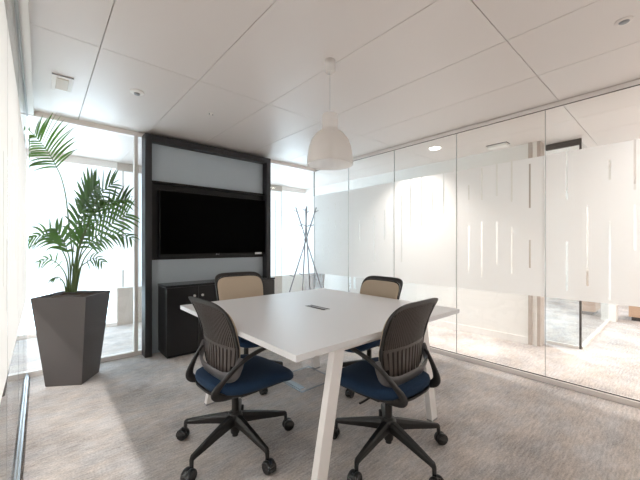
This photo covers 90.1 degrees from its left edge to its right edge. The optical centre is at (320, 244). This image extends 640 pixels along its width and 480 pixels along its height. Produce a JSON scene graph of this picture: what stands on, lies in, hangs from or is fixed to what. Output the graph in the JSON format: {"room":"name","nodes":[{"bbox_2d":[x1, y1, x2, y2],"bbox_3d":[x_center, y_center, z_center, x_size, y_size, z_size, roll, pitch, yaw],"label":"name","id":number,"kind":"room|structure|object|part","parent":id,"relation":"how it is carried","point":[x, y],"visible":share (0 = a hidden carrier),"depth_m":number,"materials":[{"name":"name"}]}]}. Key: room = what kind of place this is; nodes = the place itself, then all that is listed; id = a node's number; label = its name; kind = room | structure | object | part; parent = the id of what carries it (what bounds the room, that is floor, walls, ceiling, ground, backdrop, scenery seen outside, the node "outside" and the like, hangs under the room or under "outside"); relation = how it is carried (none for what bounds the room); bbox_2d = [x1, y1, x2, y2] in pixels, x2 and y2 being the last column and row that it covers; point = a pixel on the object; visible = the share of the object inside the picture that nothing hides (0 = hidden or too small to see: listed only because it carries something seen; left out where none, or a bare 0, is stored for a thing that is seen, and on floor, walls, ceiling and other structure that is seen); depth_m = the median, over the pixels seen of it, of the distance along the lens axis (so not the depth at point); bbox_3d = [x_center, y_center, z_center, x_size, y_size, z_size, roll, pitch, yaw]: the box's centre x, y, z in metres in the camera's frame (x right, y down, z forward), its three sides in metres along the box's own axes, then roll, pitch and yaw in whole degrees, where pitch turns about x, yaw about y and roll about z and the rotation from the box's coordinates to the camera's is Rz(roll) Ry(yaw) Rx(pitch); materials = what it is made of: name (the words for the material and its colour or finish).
{"room":"office","nodes":[
{"label":"office","id":0,"kind":"room"},
{"bbox_2d":[116,162,281,325],"bbox_3d":[-3.124,-0.009,4.696,6.100,2.418,0.100,0,0,-41],"label":"wall","id":1,"kind":"structure","parent":0,"point":[124,296],"depth_m":4.83,"materials":[{"name":"white paint"}]},
{"bbox_2d":[27,149,116,169],"bbox_3d":[-3.740,-1.168,4.155,1.860,0.100,0.100,0,0,-41],"label":"trim","id":2,"kind":"structure","parent":1,"relation":"attached to","point":[74,160],"depth_m":4.46,"materials":[{"name":"beige metal"}]},
{"bbox_2d":[27,321,116,337],"bbox_3d":[-3.740,1.175,4.155,1.860,0.050,0.100,0,0,-41],"label":"trim","id":3,"kind":"structure","parent":1,"relation":"attached to","point":[113,323],"depth_m":4.64,"materials":[{"name":"beige metal"}]},
{"bbox_2d":[282,274,304,292],"bbox_3d":[1.122,0.800,8.423,5.200,0.800,0.100,0,0,-41],"label":"trim","id":4,"kind":"structure","parent":1,"relation":"attached to","point":[287,280],"depth_m":6.85,"materials":[{"name":"white paint"}]},
{"bbox_2d":[282,186,304,194],"bbox_3d":[1.122,-1.168,8.423,5.200,0.100,0.100,0,0,-41],"label":"trim","id":5,"kind":"structure","parent":1,"relation":"attached to","point":[284,189],"depth_m":6.87,"materials":[{"name":"beige metal"}]},
{"bbox_2d":[20,295,639,479],"bbox_3d":[1.070,1.250,3.860,11.300,0.100,6.890,0,0,-41],"label":"floor","id":6,"kind":"structure","parent":0,"point":[123,422],"depth_m":2.18,"materials":[{"name":"carpet"}]},
{"bbox_2d":[16,374,28,479],"bbox_3d":[-0.958,1.163,0.951,0.014,0.018,5.193,0,0,-41],"label":"trim","id":7,"kind":"structure","parent":6,"relation":"on","point":[26,378],"depth_m":1.97,"materials":[{"name":"grey metal"}]},
{"bbox_2d":[0,0,6,479],"bbox_3d":[-0.852,-0.014,0.831,0.012,2.338,0.790,0,0,-41],"label":"window","id":8,"kind":"structure","parent":7,"relation":"on","point":[3,3],"depth_m":1.01,"materials":[{"name":"clear glass"}]},
{"bbox_2d":[7,0,18,479],"bbox_3d":[-1.373,-0.014,1.424,0.012,2.338,0.790,0,0,-41],"label":"window","id":9,"kind":"structure","parent":7,"relation":"on","point":[12,22],"depth_m":1.31,"materials":[{"name":"clear glass"}]},
{"bbox_2d":[18,30,23,456],"bbox_3d":[-1.894,-0.014,2.018,0.012,2.338,0.790,0,0,-41],"label":"window","id":10,"kind":"structure","parent":7,"relation":"on","point":[20,71],"depth_m":1.98,"materials":[{"name":"clear glass"}]},
{"bbox_2d":[24,90,26,397],"bbox_3d":[-2.412,-0.014,2.608,0.012,2.338,0.779,0,0,-41],"label":"window","id":11,"kind":"structure","parent":7,"relation":"attached to","point":[25,110],"depth_m":2.53,"materials":[{"name":"clear glass"}]},
{"bbox_2d":[30,290,109,386],"bbox_3d":[-2.199,0.820,2.846,0.414,0.760,0.414,0,0,-9],"label":"planter","id":12,"kind":"object","parent":6,"relation":"on","point":[69,326],"visible":1,"depth_m":2.69,"materials":[{"name":"plastic"}]},
{"bbox_2d":[28,113,139,291],"bbox_3d":[-2.040,-0.388,2.734,1.112,1.641,0.624,0,0,-12],"label":"palm","id":13,"kind":"object","parent":12,"relation":"in","point":[54,237],"visible":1,"depth_m":2.81,"materials":[{"name":"green plant"}]},
{"bbox_2d":[142,133,270,357],"bbox_3d":[-1.319,0.009,3.945,1.553,2.382,0.155,0,0,-41],"label":"wall","id":14,"kind":"structure","parent":6,"relation":"on","point":[170,164],"depth_m":3.75,"materials":[{"name":"black paint"}]},
{"bbox_2d":[29,159,133,294],"bbox_3d":[-2.330,-0.014,3.201,0.881,2.338,0.012,0,0,-41],"label":"window","id":15,"kind":"structure","parent":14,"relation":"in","point":[47,200],"depth_m":3.09,"materials":[{"name":"clear glass"}]},
{"bbox_2d":[27,349,141,376],"bbox_3d":[-1.385,1.177,4.031,3.483,0.045,0.060,0,0,-41],"label":"trim","id":16,"kind":"structure","parent":14,"relation":"attached to","point":[39,371],"depth_m":3.32,"materials":[{"name":"beige metal"}]},
{"bbox_2d":[133,136,137,351],"bbox_3d":[-2.013,-0.009,3.479,0.035,2.328,0.060,0,0,-41],"label":"trim","id":17,"kind":"structure","parent":14,"relation":"attached to","point":[135,138],"depth_m":3.46,"materials":[{"name":"beige metal"}]},
{"bbox_2d":[138,173,141,286],"bbox_3d":[-1.390,-0.014,4.026,1.620,2.338,0.012,0,0,-41],"label":"window","id":18,"kind":"structure","parent":14,"relation":"in","point":[139,174],"depth_m":3.50,"materials":[{"name":"clear glass"}]},
{"bbox_3d":[-1.877,0.009,3.454,0.066,2.382,0.155,0,0,-41],"label":"post","id":19,"kind":"part","parent":14,"relation":"part of","materials":[{"name":"black metal"}]},
{"bbox_2d":[27,111,316,171],"bbox_3d":[-1.385,-1.196,4.031,3.483,0.045,0.060,0,0,-41],"label":"trim","id":20,"kind":"structure","parent":14,"relation":"attached to","point":[37,115],"depth_m":3.26,"materials":[{"name":"beige metal"}]},
{"bbox_3d":[-1.352,0.685,3.984,1.421,1.030,0.052,0,0,-41],"label":"fabric panel","id":21,"kind":"part","parent":14,"relation":"part of","materials":[{"name":"grey fabric"}]},
{"bbox_3d":[-1.352,-0.908,3.984,1.421,0.407,0.052,0,0,-41],"label":"fabric panel","id":22,"kind":"part","parent":14,"relation":"part of","materials":[{"name":"grey fabric"}]},
{"bbox_3d":[-1.319,-1.147,3.945,1.421,0.070,0.155,0,0,-41],"label":"rail","id":23,"kind":"part","parent":14,"relation":"part of","materials":[{"name":"black paint"}]},
{"bbox_2d":[158,190,264,255],"bbox_3d":[-1.272,-0.237,3.973,1.360,0.735,0.048,0,0,-41],"label":"television","id":24,"kind":"object","parent":14,"relation":"attached to","point":[189,224],"visible":0.92,"depth_m":3.87,"materials":[{"name":"black"}]},
{"bbox_3d":[-0.760,0.009,4.435,0.066,2.382,0.155,0,0,-41],"label":"post","id":25,"kind":"part","parent":14,"relation":"part of","materials":[{"name":"black paint"}]},
{"bbox_2d":[271,191,313,275],"bbox_3d":[-0.442,-0.014,4.858,0.902,2.338,0.012,0,0,-41],"label":"window","id":26,"kind":"structure","parent":14,"relation":"in","point":[289,232],"depth_m":4.85,"materials":[{"name":"clear glass"}]},
{"bbox_2d":[158,276,274,358],"bbox_3d":[-1.196,0.816,3.861,1.334,0.768,0.332,0,0,-41],"label":"credenza","id":27,"kind":"object","parent":6,"relation":"on","point":[180,333],"visible":0.55,"depth_m":3.44,"materials":[{"name":"black wood"}]},
{"bbox_3d":[-1.477,0.811,3.427,0.328,0.707,0.019,0,0,-41],"label":"door","id":28,"kind":"part","parent":27,"relation":"part of","materials":[{"name":"black wood"}]},
{"bbox_3d":[-1.228,0.811,3.645,0.328,0.707,0.019,0,0,-41],"label":"door","id":29,"kind":"part","parent":27,"relation":"part of","materials":[{"name":"black wood"}]},
{"bbox_3d":[-0.729,0.811,4.083,0.328,0.707,0.019,0,0,-41],"label":"door","id":30,"kind":"part","parent":27,"relation":"part of","materials":[{"name":"black wood"}]},
{"bbox_2d":[176,296,293,479],"bbox_3d":[-0.491,0.751,1.897,0.751,0.898,0.716,0,0,-43],"label":"office chair","id":31,"kind":"object","parent":6,"relation":"on","point":[227,374],"visible":0.99,"depth_m":1.79,"materials":[{"name":"black plastic"}]},
{"bbox_3d":[-0.681,0.703,1.993,0.314,0.285,0.160,0,0,-43],"label":"armrest","id":32,"kind":"part","parent":31,"relation":"part of","materials":[{"name":"black plastic"}]},
{"bbox_3d":[-0.447,0.703,1.745,0.314,0.285,0.160,0,0,-43],"label":"armrest","id":33,"kind":"part","parent":31,"relation":"part of","materials":[{"name":"black plastic"}]},
{"bbox_3d":[-0.462,0.800,1.965,0.548,0.118,0.470,0,0,-43],"label":"seat","id":34,"kind":"part","parent":31,"relation":"part of","materials":[{"name":"blue fabric"}]},
{"bbox_2d":[215,271,282,394],"bbox_3d":[-0.676,0.730,2.811,0.727,0.941,0.691,0,0,36],"label":"office chair","id":35,"kind":"object","parent":6,"relation":"on","point":[228,286],"visible":0.23,"depth_m":2.91,"materials":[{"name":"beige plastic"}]},
{"bbox_2d":[217,276,262,300],"bbox_3d":[-0.732,0.481,2.938,0.428,0.374,0.100,0,0,-35],"label":"backrest","id":36,"kind":"object","parent":35,"relation":"on","point":[228,287],"depth_m":2.93,"materials":[{"name":"beige fabric"}]},
{"bbox_3d":[-0.620,0.757,2.779,0.470,0.118,0.548,0,0,-35],"label":"seat","id":37,"kind":"part","parent":35,"relation":"part of","materials":[{"name":"blue fabric"}]},
{"bbox_2d":[283,366,325,392],"bbox_3d":[-0.132,1.197,2.864,0.400,0.006,0.400,0,0,-41],"label":"box","id":38,"kind":"object","parent":6,"relation":"on","point":[307,378],"visible":0.66,"depth_m":2.83,"materials":[{"name":"silver metal"}]},
{"bbox_2d":[289,206,321,291],"bbox_3d":[-0.209,0.328,4.680,0.597,1.750,0.597,0,0,31],"label":"coat rack","id":39,"kind":"object","parent":6,"relation":"on","point":[305,210],"visible":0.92,"depth_m":4.67,"materials":[{"name":"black metal"}]},
{"bbox_2d":[304,273,324,289],"bbox_3d":[-0.113,0.770,5.889,0.290,0.860,0.290,0,0,45],"label":"planter","id":40,"kind":"object","parent":6,"relation":"on","point":[321,277],"visible":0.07,"depth_m":5.80,"materials":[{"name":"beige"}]},
{"bbox_2d":[180,288,458,479],"bbox_3d":[-0.033,0.828,2.328,1.442,0.745,1.442,0,0,-41],"label":"meeting table","id":41,"kind":"object","parent":6,"relation":"on","point":[297,326],"visible":0.86,"depth_m":1.87,"materials":[{"name":"white laminate"}]},
{"bbox_3d":[-0.781,0.836,2.454,0.209,0.704,0.040,0,0,-41],"label":"leg","id":42,"kind":"part","parent":41,"relation":"part of","materials":[{"name":"white metal"}]},
{"bbox_3d":[-0.091,0.836,3.060,0.209,0.704,0.040,0,0,-41],"label":"leg","id":43,"kind":"part","parent":41,"relation":"part of","materials":[{"name":"white metal"}]},
{"bbox_3d":[0.033,0.836,1.526,0.209,0.704,0.040,0,0,-41],"label":"leg","id":44,"kind":"part","parent":41,"relation":"part of","materials":[{"name":"white metal"}]},
{"bbox_3d":[-0.031,0.504,2.295,0.780,0.040,1.270,0,0,-41],"label":"under frame","id":45,"kind":"part","parent":41,"relation":"part of","materials":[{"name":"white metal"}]},
{"bbox_3d":[0.714,0.836,2.143,0.209,0.704,0.040,0,0,-41],"label":"leg","id":46,"kind":"part","parent":41,"relation":"part of","materials":[{"name":"white metal"}]},
{"bbox_2d":[342,276,402,397],"bbox_3d":[0.444,0.747,2.766,0.750,0.907,0.716,0,0,-39],"label":"office chair","id":47,"kind":"object","parent":6,"relation":"on","point":[380,286],"visible":0.15,"depth_m":2.81,"materials":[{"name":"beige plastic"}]},
{"bbox_3d":[0.373,0.791,2.746,0.548,0.118,0.470,0,0,-39],"label":"seat","id":48,"kind":"part","parent":47,"relation":"part of","materials":[{"name":"blue fabric"}]},
{"bbox_2d":[360,280,398,298],"bbox_3d":[0.523,0.515,2.869,0.100,0.374,0.428,0,0,-39],"label":"chair back","id":49,"kind":"object","parent":47,"relation":"on","point":[380,288],"depth_m":2.86,"materials":[{"name":"beige fabric"}]},
{"bbox_2d":[333,298,447,479],"bbox_3d":[0.387,0.748,1.830,0.709,0.902,0.723,0,0,-43],"label":"office chair","id":50,"kind":"object","parent":6,"relation":"on","point":[394,378],"visible":0.98,"depth_m":1.73,"materials":[{"name":"black plastic"}]},
{"bbox_3d":[0.320,0.698,1.681,0.160,0.285,0.314,0,0,-43],"label":"armrest","id":51,"kind":"part","parent":50,"relation":"part of","materials":[{"name":"black plastic"}]},
{"bbox_3d":[0.349,0.795,1.900,0.470,0.118,0.548,0,0,-43],"label":"seat","id":52,"kind":"part","parent":50,"relation":"part of","materials":[{"name":"blue fabric"}]},
{"bbox_3d":[0.569,0.698,1.915,0.160,0.285,0.314,0,0,-43],"label":"armrest","id":53,"kind":"part","parent":50,"relation":"part of","materials":[{"name":"black plastic"}]},
{"bbox_2d":[430,346,639,407],"bbox_3d":[1.614,1.157,3.209,0.016,0.005,5.193,0,0,-41],"label":"trim","id":54,"kind":"structure","parent":6,"relation":"on","point":[430,346],"depth_m":2.80,"materials":[{"name":"grey metal"}]},
{"bbox_2d":[314,172,347,288],"bbox_3d":[0.154,-0.014,4.872,0.012,2.338,0.761,0,0,-41],"label":"window","id":55,"kind":"structure","parent":54,"relation":"on","point":[337,202],"depth_m":4.85,"materials":[{"name":"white glass"}]},
{"bbox_2d":[348,168,393,291],"bbox_3d":[0.664,-0.014,4.290,0.012,2.338,0.786,0,0,-41],"label":"window","id":56,"kind":"structure","parent":54,"relation":"on","point":[364,203],"depth_m":4.27,"materials":[{"name":"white glass"}]},
{"bbox_2d":[394,150,455,287],"bbox_3d":[1.185,-0.014,3.697,0.012,2.338,0.794,0,0,-41],"label":"window","id":57,"kind":"structure","parent":54,"relation":"attached to","point":[428,251],"depth_m":3.65,"materials":[{"name":"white glass"}]},
{"bbox_2d":[456,133,543,352],"bbox_3d":[1.709,-0.014,3.100,0.012,2.338,0.794,0,0,-41],"label":"glass panel","id":58,"kind":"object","parent":54,"relation":"on","point":[527,223],"depth_m":3.07,"materials":[{"name":"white glass"}]},
{"bbox_2d":[545,110,639,375],"bbox_3d":[2.232,-0.014,2.505,0.012,2.338,0.790,0,0,-41],"label":"glass panel","id":59,"kind":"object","parent":54,"relation":"on","point":[613,200],"depth_m":2.55,"materials":[{"name":"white glass"}]},
{"bbox_2d":[579,138,581,348],"bbox_3d":[2.984,-0.009,3.664,0.020,2.418,0.020,0,0,-41],"label":"trim","id":60,"kind":"structure","parent":6,"relation":"on","point":[580,144],"depth_m":3.66,"materials":[{"name":"grey"}]},
{"bbox_2d":[582,319,609,348],"bbox_3d":[3.747,1.185,4.334,2.010,0.030,0.040,0,0,-41],"label":"trim","id":61,"kind":"structure","parent":6,"relation":"on","point":[592,335],"depth_m":4.11,"materials":[{"name":"white"}]},
{"bbox_2d":[596,303,608,330],"bbox_3d":[3.747,-0.009,4.334,2.010,2.358,0.010,0,0,-41],"label":"window","id":62,"kind":"structure","parent":61,"relation":"on","point":[602,308],"depth_m":4.57,"materials":[{"name":"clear glass"}]},
{"bbox_2d":[609,166,617,321],"bbox_3d":[4.570,-0.009,5.056,0.180,2.418,0.180,0,0,-41],"label":"trim","id":63,"kind":"structure","parent":6,"relation":"on","point":[613,308],"depth_m":4.98,"materials":[{"name":"white paint"}]},
{"bbox_2d":[629,306,639,320],"bbox_3d":[5.307,0.828,4.944,0.540,0.745,0.770,0,0,-41],"label":"base cabinet","id":64,"kind":"object","parent":6,"relation":"on","point":[634,312],"visible":0.26,"depth_m":5.01,"materials":[{"name":"brown wood"}]},
{"bbox_2d":[27,0,639,192],"bbox_3d":[1.070,-1.268,3.860,11.300,0.100,6.890,0,0,-41],"label":"ceiling","id":65,"kind":"structure","parent":0,"point":[407,71],"depth_m":2.30,"materials":[{"name":"white metal"}]},
{"bbox_2d":[16,0,33,115],"bbox_3d":[-0.951,-1.198,0.957,0.080,0.040,5.193,0,0,-41],"label":"trim","id":66,"kind":"structure","parent":65,"relation":"attached to","point":[23,5],"depth_m":1.92,"materials":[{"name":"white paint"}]},
{"bbox_2d":[51,73,73,92],"bbox_3d":[-1.949,-1.212,2.410,0.124,0.012,0.285,0,0,-41],"label":"ceiling vent","id":67,"kind":"object","parent":65,"relation":"attached to","point":[59,82],"visible":1,"depth_m":2.39,"materials":[{"name":"white paint"}]},
{"bbox_2d":[55,77,68,90],"bbox_3d":[-1.954,-1.210,2.415,0.072,0.007,0.210,0,0,-41],"label":"grille","id":68,"kind":"object","parent":67,"relation":"attached to","point":[61,83],"depth_m":2.40,"materials":[{"name":"beige plastic"}]},
{"bbox_2d":[130,89,143,95],"bbox_3d":[-1.464,-1.205,2.550,0.100,0.026,0.100,0,0,-41],"label":"smoke detector","id":69,"kind":"object","parent":65,"relation":"attached to","point":[136,92],"visible":1,"depth_m":2.53,"materials":[{"name":"white paint"}]},
{"bbox_2d":[307,57,352,169],"bbox_3d":[0.064,-0.871,2.107,0.306,0.694,0.306,0,0,-41],"label":"pendant lamp","id":70,"kind":"object","parent":65,"relation":"hanging from","point":[330,148],"visible":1,"depth_m":2.03,"materials":[{"name":"white"}]},
{"bbox_3d":[0.064,-0.701,2.107,0.306,0.354,0.306,0,0,-41],"label":"lamp shade","id":71,"kind":"part","parent":70,"relation":"part of","materials":[{"name":"white"}]},
{"bbox_2d":[428,146,441,150],"bbox_3d":[1.446,-1.212,4.029,0.170,0.009,0.170,0,0,-41],"label":"recessed light","id":72,"kind":"object","parent":65,"relation":"in","point":[433,148],"visible":1,"depth_m":4.03,"materials":[{"name":"white paint"}]},
{"bbox_2d":[315,79,639,170],"bbox_3d":[1.614,-1.199,3.209,0.040,0.032,5.193,0,0,-41],"label":"trim","id":73,"kind":"structure","parent":65,"relation":"attached to","point":[636,82],"depth_m":2.95,"materials":[{"name":"beige metal"}]},
{"bbox_2d":[486,142,509,149],"bbox_3d":[2.167,-1.200,3.898,0.112,0.035,0.232,0,0,-41],"label":"recessed light","id":74,"kind":"object","parent":65,"relation":"in","point":[503,144],"visible":1,"depth_m":3.86,"materials":[{"name":"white paint"}]},
{"bbox_2d":[614,16,633,26],"bbox_3d":[1.654,-1.212,1.740,0.080,0.012,0.080,0,0,-41],"label":"smoke detector","id":75,"kind":"object","parent":65,"relation":"attached to","point":[623,21],"visible":1,"depth_m":1.73,"materials":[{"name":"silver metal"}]},
{"bbox_2d":[305,144,527,336],"bbox_3d":[1.125,-0.009,5.495,0.100,2.418,4.305,0,0,-41],"label":"wall","id":76,"kind":"structure","parent":0,"point":[495,311],"depth_m":4.44,"materials":[{"name":"white paint"}]},
{"bbox_2d":[428,320,527,343],"bbox_3d":[1.083,1.157,5.458,0.012,0.085,4.305,0,0,-41],"label":"trim","id":77,"kind":"structure","parent":76,"relation":"attached to","point":[496,334],"depth_m":4.23,"materials":[{"name":"white"}]},
{"bbox_2d":[528,142,532,344],"bbox_3d":[2.565,-0.009,3.869,0.160,2.418,0.040,0,0,-41],"label":"trim","id":78,"kind":"structure","parent":76,"relation":"attached to","point":[530,145],"depth_m":3.81,"materials":[{"name":"beige"}]},
{"bbox_2d":[533,142,536,345],"bbox_3d":[2.601,-0.009,3.843,0.140,2.418,0.045,0,0,-41],"label":"trim","id":79,"kind":"structure","parent":76,"relation":"attached to","point":[534,143],"depth_m":3.79,"materials":[{"name":"white paint"}]},
{"bbox_2d":[537,141,543,346],"bbox_3d":[2.635,-0.009,3.820,0.160,2.418,0.035,0,0,-41],"label":"trim","id":80,"kind":"structure","parent":76,"relation":"attached to","point":[540,145],"depth_m":3.78,"materials":[{"name":"beige"}]},
{"bbox_2d":[546,340,578,348],"bbox_3d":[2.872,1.185,3.792,0.030,0.030,0.320,0,0,-41],"label":"trim","id":81,"kind":"structure","parent":76,"relation":"attached to","point":[547,341],"depth_m":3.78,"materials":[{"name":"white"}]},
{"bbox_2d":[546,139,579,150],"bbox_3d":[2.876,-1.181,3.788,0.040,0.065,0.330,0,0,-41],"label":"trim","id":82,"kind":"structure","parent":76,"relation":"attached to","point":[575,142],"depth_m":3.77,"materials":[{"name":"grey metal"}]},
{"bbox_2d":[544,184,635,294],"bbox_3d":[5.386,-0.009,7.582,0.100,2.418,6.990,0,0,-41],"label":"wall","id":83,"kind":"structure","parent":0,"point":[587,207],"depth_m":7.00,"materials":[{"name":"white paint"}]}
]}

